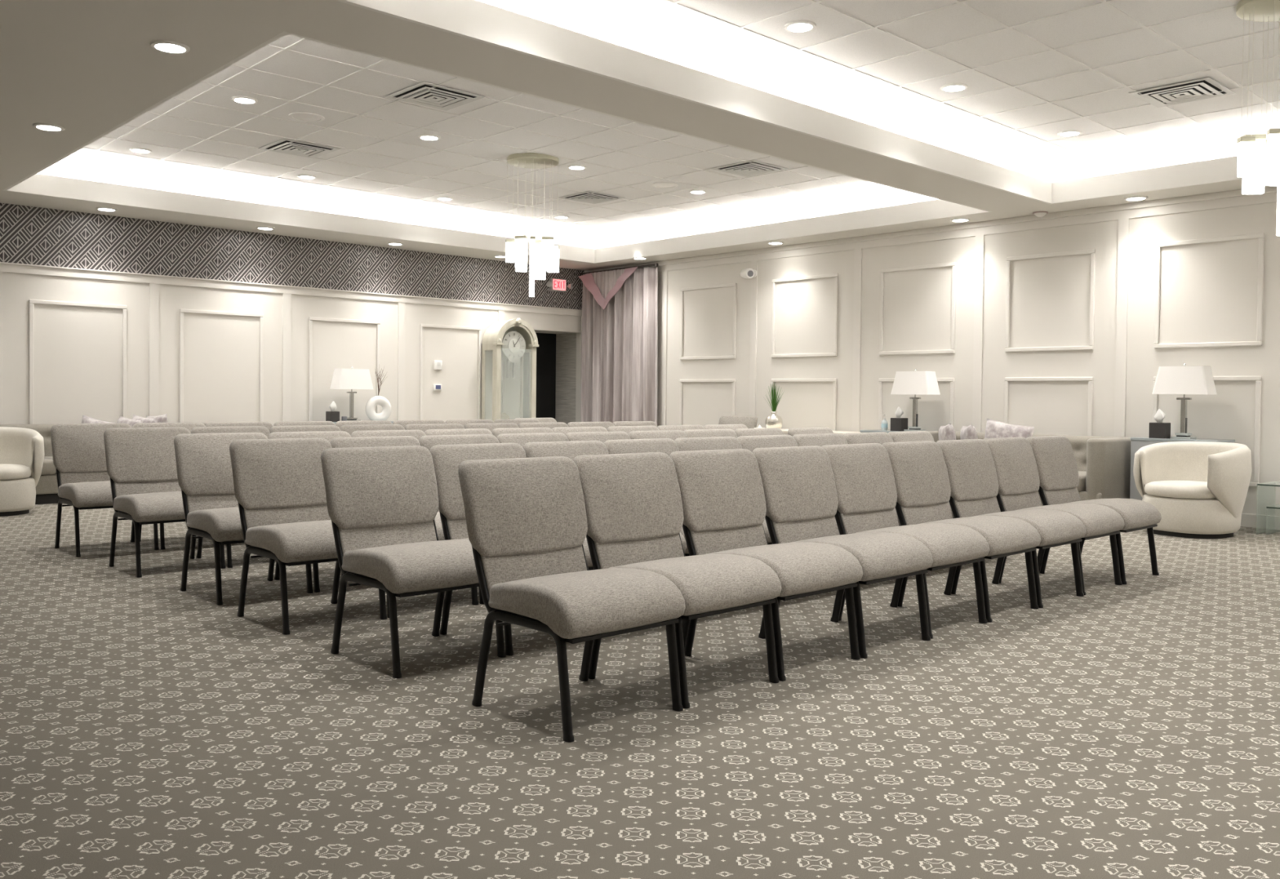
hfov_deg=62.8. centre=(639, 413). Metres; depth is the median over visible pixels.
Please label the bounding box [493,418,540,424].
chair
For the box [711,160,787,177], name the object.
ceiling vent
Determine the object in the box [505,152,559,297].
chandelier
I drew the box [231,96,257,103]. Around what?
recessed light
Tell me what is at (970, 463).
chair
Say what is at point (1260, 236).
trim
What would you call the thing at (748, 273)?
security camera
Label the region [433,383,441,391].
thermostat
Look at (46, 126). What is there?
recessed light
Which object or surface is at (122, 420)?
throw pillow
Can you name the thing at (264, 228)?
recessed light
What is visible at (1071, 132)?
recessed light
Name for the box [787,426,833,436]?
chair
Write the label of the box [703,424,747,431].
chair
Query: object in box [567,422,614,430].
chair
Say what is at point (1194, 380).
table lamp
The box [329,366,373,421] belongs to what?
table lamp
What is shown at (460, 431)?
chair
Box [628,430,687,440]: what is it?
chair
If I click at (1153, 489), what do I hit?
seat cushion
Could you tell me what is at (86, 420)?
throw pillow
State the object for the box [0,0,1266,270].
ceiling
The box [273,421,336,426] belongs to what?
chair
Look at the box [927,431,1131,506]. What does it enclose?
sofa
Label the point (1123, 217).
trim
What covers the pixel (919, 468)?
chair
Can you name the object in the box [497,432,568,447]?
chair
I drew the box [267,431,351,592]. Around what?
chair
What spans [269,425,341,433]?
chair
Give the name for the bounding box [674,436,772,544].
chair
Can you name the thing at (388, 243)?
recessed light
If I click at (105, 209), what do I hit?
recessed light
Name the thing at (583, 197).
ceiling vent
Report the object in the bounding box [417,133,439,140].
recessed light
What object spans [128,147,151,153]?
recessed light
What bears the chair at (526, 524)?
on the floor
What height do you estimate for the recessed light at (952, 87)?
0.012 m
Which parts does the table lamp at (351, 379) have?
lamp shade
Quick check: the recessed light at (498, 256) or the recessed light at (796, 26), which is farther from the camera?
the recessed light at (498, 256)
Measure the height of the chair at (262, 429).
0.886 m
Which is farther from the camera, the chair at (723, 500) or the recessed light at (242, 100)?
the recessed light at (242, 100)
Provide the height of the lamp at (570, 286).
0.083 m
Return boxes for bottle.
[880,414,888,430]
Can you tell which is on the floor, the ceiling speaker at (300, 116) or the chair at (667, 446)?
the chair at (667, 446)
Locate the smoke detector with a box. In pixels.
[1032,211,1048,217]
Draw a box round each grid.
[83,38,875,231]
[628,0,1279,159]
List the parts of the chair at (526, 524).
post, leg, rail, lumbar panel, leg, post, leg, seat, leg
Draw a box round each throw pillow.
[81,415,111,423]
[116,415,142,427]
[131,414,155,422]
[146,413,168,422]
[938,423,955,440]
[960,424,977,439]
[984,418,1034,438]
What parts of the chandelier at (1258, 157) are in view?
crystal panel, crystal panel, crystal panel, crystal panel, crystal panel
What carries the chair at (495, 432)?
on the floor
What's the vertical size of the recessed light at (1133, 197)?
0.012 m
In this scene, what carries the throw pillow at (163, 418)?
on the sofa at (46, 488)
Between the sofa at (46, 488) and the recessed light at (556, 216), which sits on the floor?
the sofa at (46, 488)
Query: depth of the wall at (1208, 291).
11.06 m
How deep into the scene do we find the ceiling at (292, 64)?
10.23 m
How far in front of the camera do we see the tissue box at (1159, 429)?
9.62 m
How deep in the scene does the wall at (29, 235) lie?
12.59 m
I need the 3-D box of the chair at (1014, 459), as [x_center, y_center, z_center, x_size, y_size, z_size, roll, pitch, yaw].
[2.537,0.602,6.461,0.544,0.886,0.686,0,1,-43]
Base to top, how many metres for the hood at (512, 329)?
0.325 m
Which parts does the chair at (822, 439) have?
seat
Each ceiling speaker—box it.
[288,111,324,121]
[652,182,678,187]
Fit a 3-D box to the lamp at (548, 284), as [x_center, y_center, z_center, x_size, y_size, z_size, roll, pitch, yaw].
[-1.345,-1.925,15.585,0.121,0.083,0.086,0,1,-43]
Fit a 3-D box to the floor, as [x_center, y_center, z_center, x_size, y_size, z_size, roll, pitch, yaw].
[-0.594,1.041,6.395,13.069,0.060,14.700,0,1,-43]
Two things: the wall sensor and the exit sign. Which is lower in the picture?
the wall sensor
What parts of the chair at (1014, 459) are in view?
post, leg, lumbar panel, leg, seat, leg, leg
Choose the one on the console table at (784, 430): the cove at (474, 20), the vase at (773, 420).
the vase at (773, 420)
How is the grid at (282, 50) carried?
attached to the ceiling at (292, 64)
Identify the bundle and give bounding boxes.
[374,364,386,395]
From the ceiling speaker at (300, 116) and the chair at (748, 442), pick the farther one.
the ceiling speaker at (300, 116)
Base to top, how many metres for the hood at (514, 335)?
0.345 m
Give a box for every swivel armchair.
[0,426,44,516]
[1133,441,1251,538]
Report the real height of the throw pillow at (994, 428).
0.526 m
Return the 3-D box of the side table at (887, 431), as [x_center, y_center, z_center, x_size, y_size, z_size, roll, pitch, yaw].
[2.893,0.569,11.775,0.488,0.765,0.688,0,1,-43]
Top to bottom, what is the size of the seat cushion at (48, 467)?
0.145 m
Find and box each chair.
[50,422,159,557]
[103,426,225,577]
[132,422,205,549]
[173,432,313,605]
[191,426,270,568]
[205,422,272,431]
[229,437,386,635]
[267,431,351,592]
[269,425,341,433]
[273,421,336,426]
[320,445,506,678]
[330,435,478,617]
[335,420,392,428]
[340,424,404,435]
[351,429,426,440]
[392,420,445,428]
[404,423,464,432]
[418,434,499,604]
[424,428,492,435]
[429,443,593,655]
[444,419,493,426]
[457,456,685,742]
[463,422,519,433]
[492,427,553,437]
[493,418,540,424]
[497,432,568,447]
[514,417,556,422]
[517,422,568,429]
[523,440,686,621]
[551,426,608,435]
[565,431,630,443]
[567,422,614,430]
[573,452,781,708]
[604,438,689,556]
[607,426,658,435]
[613,421,657,426]
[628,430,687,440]
[657,425,704,431]
[669,448,862,681]
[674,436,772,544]
[684,429,737,438]
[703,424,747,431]
[718,415,757,428]
[734,427,784,437]
[737,435,797,452]
[752,445,933,658]
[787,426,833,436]
[792,433,900,525]
[821,443,989,639]
[843,431,966,564]
[882,440,1040,622]
[888,431,969,564]
[936,439,1086,608]
[982,437,1124,595]
[1026,435,1161,584]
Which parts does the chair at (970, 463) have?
post, leg, lumbar panel, leg, seat, leg, leg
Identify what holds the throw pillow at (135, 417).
on the sofa at (46, 488)
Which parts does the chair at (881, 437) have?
seat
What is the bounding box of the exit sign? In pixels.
[546,277,572,292]
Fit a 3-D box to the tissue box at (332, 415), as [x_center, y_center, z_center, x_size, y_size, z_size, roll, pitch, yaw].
[-3.797,-0.030,12.959,0.125,0.252,0.125,0,1,-43]
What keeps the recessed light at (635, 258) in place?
in the ceiling at (85, 68)
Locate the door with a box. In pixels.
[523,333,555,418]
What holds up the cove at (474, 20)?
attached to the ceiling at (85, 68)
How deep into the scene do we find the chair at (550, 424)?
9.16 m
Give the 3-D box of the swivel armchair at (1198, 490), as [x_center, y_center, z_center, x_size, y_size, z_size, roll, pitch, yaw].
[4.710,0.632,8.936,0.814,0.775,0.846,0,1,-34]
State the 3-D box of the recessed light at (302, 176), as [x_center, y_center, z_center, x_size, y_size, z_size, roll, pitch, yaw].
[-3.696,-2.628,11.626,0.204,0.012,0.204,0,1,-43]
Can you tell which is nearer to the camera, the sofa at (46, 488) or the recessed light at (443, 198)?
the sofa at (46, 488)
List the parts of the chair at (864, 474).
post, leg, lumbar panel, leg, seat, leg, leg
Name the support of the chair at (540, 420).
on the floor
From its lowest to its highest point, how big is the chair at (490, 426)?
0.886 m
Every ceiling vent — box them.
[258,138,340,158]
[385,81,485,111]
[559,191,625,204]
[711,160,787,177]
[1128,76,1235,107]
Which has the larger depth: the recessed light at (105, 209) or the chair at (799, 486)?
the recessed light at (105, 209)
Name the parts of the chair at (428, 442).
leg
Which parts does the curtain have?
rod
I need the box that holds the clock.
[481,318,538,422]
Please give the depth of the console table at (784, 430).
12.48 m
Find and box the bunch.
[764,383,781,411]
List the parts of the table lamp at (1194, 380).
lamp shade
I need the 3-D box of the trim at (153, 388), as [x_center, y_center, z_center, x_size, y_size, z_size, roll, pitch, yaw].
[-5.458,-0.304,11.862,12.679,2.335,0.018,0,1,-43]
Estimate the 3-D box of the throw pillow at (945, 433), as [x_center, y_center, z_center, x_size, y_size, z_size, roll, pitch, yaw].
[3.224,0.318,10.982,0.144,0.459,0.461,1,1,3]
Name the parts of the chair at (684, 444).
seat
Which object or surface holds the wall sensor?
attached to the wall at (77, 350)
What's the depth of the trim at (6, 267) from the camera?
12.64 m
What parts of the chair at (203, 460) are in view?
leg, post, rail, lumbar panel, seat, leg, leg, leg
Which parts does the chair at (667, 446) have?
seat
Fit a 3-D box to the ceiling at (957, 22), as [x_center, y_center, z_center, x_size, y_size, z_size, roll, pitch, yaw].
[3.404,-2.472,5.417,7.950,0.040,6.647,0,1,-43]
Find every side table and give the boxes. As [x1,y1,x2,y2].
[859,429,905,433]
[1129,436,1235,500]
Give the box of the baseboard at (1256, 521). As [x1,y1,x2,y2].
[1240,513,1279,529]
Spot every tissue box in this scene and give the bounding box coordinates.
[325,401,339,422]
[890,406,907,431]
[1148,408,1170,438]
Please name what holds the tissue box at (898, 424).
on the side table at (887, 431)
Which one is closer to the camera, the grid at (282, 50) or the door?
the grid at (282, 50)
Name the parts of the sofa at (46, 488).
backrest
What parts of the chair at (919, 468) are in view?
post, leg, lumbar panel, leg, seat, leg, leg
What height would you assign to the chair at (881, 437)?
0.886 m
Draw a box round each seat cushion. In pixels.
[0,463,31,479]
[40,458,56,475]
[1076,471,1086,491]
[1144,480,1216,498]
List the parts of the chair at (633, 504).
post, leg, lumbar panel, leg, post, leg, seat, leg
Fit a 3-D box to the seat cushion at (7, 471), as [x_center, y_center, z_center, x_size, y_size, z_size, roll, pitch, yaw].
[-5.862,0.519,9.462,0.620,0.117,0.700,0,1,-43]
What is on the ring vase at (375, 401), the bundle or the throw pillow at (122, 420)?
the bundle
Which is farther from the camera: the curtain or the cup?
the curtain
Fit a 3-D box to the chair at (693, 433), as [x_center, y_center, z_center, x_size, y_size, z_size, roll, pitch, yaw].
[0.725,0.564,7.546,0.544,0.886,0.686,0,1,-43]
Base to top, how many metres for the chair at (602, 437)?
0.886 m
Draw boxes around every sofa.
[0,422,207,504]
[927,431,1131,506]
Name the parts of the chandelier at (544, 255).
crystal panel, crystal panel, crystal panel, crystal panel, crystal panel, crystal panel, crystal panel, crystal panel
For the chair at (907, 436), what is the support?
on the floor
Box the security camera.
[740,268,756,279]
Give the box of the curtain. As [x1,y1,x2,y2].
[578,262,658,425]
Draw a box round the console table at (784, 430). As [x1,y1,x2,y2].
[780,428,860,435]
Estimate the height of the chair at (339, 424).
0.886 m
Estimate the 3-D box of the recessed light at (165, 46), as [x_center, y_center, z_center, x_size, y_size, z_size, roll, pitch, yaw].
[-2.608,-2.036,5.821,0.204,0.012,0.204,0,1,-43]
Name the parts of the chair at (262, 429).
leg, leg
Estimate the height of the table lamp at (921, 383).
0.690 m
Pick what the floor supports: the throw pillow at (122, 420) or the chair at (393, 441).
the chair at (393, 441)
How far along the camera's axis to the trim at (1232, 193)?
11.34 m
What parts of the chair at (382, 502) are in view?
post, leg, rail, lumbar panel, leg, seat, post, leg, leg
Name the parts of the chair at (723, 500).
post, leg, lumbar panel, leg, leg, seat, leg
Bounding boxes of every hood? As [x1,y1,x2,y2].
[481,320,529,346]
[502,326,517,337]
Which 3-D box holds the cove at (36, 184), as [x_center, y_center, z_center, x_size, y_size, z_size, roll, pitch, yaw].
[-1.271,-2.211,10.407,7.530,0.203,6.231,0,1,-43]
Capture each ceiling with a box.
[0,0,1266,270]
[71,34,885,233]
[534,330,571,333]
[574,0,1279,160]
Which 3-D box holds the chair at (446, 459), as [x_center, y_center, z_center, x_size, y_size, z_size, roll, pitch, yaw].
[-0.588,0.597,4.932,0.544,0.886,0.686,0,1,-43]
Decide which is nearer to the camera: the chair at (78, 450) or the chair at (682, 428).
the chair at (78, 450)
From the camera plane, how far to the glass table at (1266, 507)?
8.87 m
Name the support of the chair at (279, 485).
on the floor
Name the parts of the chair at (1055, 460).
post, leg, lumbar panel, leg, seat, leg, leg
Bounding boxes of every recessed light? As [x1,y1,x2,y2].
[32,123,64,131]
[95,207,117,211]
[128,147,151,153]
[150,40,190,53]
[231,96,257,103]
[256,226,274,230]
[297,174,315,178]
[387,242,403,245]
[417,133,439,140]
[435,196,453,200]
[493,255,505,257]
[554,215,568,218]
[567,164,586,169]
[632,257,647,259]
[688,189,706,194]
[767,241,783,244]
[784,20,816,32]
[940,83,968,92]
[950,217,970,222]
[1057,129,1081,136]
[1124,195,1147,200]
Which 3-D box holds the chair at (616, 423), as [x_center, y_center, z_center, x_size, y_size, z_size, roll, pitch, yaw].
[0.155,0.519,9.739,0.544,0.886,0.686,0,1,-43]
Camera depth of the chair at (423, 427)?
8.41 m
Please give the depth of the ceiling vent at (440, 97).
8.39 m
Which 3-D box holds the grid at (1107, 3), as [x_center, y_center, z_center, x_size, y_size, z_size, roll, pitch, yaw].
[3.404,-2.449,5.417,7.870,0.006,6.567,0,1,-43]
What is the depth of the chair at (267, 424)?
8.41 m
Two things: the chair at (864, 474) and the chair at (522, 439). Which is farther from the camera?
the chair at (522, 439)
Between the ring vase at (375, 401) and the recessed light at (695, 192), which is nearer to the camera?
the recessed light at (695, 192)
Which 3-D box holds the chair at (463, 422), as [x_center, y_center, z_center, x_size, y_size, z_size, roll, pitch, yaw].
[-1.406,0.504,9.714,0.544,0.886,0.686,0,1,-43]
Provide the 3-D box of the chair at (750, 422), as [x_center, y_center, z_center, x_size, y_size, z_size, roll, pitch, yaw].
[1.071,0.469,13.104,0.544,0.886,0.686,1,1,36]
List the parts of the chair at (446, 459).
post, leg, lumbar panel, leg, seat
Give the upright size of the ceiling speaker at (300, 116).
0.014 m
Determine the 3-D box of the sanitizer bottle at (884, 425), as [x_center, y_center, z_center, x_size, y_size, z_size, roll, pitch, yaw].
[2.759,0.095,11.828,0.074,0.178,0.074,0,1,-43]
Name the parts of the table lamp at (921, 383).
lamp shade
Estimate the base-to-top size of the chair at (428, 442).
0.886 m
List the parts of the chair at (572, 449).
seat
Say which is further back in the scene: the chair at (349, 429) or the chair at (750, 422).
the chair at (750, 422)
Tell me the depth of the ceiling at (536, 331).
16.17 m
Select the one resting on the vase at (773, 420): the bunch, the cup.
the bunch
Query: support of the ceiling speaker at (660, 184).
attached to the ceiling at (292, 64)
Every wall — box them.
[0,202,584,310]
[3,271,581,426]
[555,333,576,424]
[657,201,1279,516]
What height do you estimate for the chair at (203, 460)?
0.886 m
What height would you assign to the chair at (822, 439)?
0.886 m
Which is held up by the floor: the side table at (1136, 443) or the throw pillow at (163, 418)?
the side table at (1136, 443)
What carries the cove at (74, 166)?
attached to the ceiling at (292, 64)
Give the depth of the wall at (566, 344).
16.40 m
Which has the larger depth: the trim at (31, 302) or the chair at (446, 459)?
the trim at (31, 302)
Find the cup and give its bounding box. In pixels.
[341,416,346,421]
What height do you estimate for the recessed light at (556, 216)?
0.012 m
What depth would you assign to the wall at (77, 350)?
12.37 m
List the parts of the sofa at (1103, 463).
arm, backrest, arm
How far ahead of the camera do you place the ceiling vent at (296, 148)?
10.24 m
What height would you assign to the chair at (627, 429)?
0.886 m
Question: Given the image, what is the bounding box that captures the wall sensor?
[434,360,442,369]
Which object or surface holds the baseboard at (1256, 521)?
attached to the wall at (1208, 291)
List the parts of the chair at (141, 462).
leg, post, rail, leg, lumbar panel, seat, leg, leg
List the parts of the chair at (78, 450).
leg, post, rail, leg, lumbar panel, seat, leg, leg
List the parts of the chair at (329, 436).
leg, leg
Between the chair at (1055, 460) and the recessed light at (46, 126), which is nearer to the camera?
the chair at (1055, 460)
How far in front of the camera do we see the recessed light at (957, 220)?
11.17 m
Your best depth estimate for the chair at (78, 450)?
7.49 m
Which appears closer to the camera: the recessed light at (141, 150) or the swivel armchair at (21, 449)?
the swivel armchair at (21, 449)
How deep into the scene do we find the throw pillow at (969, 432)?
10.65 m
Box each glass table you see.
[1257,484,1279,486]
[1266,506,1279,509]
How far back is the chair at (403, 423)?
9.49 m
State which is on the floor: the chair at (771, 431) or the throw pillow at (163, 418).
the chair at (771, 431)
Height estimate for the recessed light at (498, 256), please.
0.012 m
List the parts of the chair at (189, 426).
leg, leg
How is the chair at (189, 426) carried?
on the floor
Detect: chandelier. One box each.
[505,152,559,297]
[1235,0,1279,235]
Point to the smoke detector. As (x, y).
(1039, 214)
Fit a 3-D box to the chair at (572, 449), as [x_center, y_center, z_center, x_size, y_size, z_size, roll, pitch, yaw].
[-0.185,0.595,5.305,0.544,0.886,0.686,0,1,-43]
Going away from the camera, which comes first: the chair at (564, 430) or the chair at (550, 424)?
the chair at (564, 430)
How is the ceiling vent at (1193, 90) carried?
in the ceiling at (957, 22)
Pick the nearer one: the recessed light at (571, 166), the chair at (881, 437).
the chair at (881, 437)
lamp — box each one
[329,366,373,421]
[546,281,551,287]
[566,284,572,288]
[890,368,940,431]
[1151,363,1217,439]
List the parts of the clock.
pendulum rod, arch moulding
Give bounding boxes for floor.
[0,503,1279,878]
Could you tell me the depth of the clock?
14.91 m
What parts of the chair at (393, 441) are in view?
leg, seat, leg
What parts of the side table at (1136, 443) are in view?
glass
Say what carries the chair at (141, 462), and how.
on the floor
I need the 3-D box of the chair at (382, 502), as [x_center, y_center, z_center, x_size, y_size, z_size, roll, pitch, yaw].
[-0.987,0.600,4.553,0.544,0.886,0.686,0,1,-43]
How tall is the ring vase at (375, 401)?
0.331 m
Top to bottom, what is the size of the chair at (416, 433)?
0.886 m
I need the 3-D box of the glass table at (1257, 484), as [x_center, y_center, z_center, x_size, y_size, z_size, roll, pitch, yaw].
[5.592,0.815,8.910,0.462,0.430,0.500,0,1,-43]
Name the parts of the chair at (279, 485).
leg, post, rail, leg, lumbar panel, seat, leg, leg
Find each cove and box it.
[3,31,992,263]
[36,154,937,248]
[338,0,1242,204]
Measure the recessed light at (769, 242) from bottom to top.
0.012 m
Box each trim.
[0,262,582,316]
[0,271,582,424]
[28,299,481,424]
[584,186,1277,272]
[639,191,1276,436]
[679,232,1264,487]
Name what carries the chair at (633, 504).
on the floor
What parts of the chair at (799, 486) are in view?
post, lumbar panel, leg, leg, seat, leg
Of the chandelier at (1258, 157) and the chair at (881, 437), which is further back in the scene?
the chair at (881, 437)
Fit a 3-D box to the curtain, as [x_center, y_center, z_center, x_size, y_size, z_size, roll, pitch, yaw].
[-0.340,-0.658,15.437,0.235,2.982,1.708,0,1,-43]
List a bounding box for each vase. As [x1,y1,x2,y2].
[365,395,391,420]
[764,411,782,429]

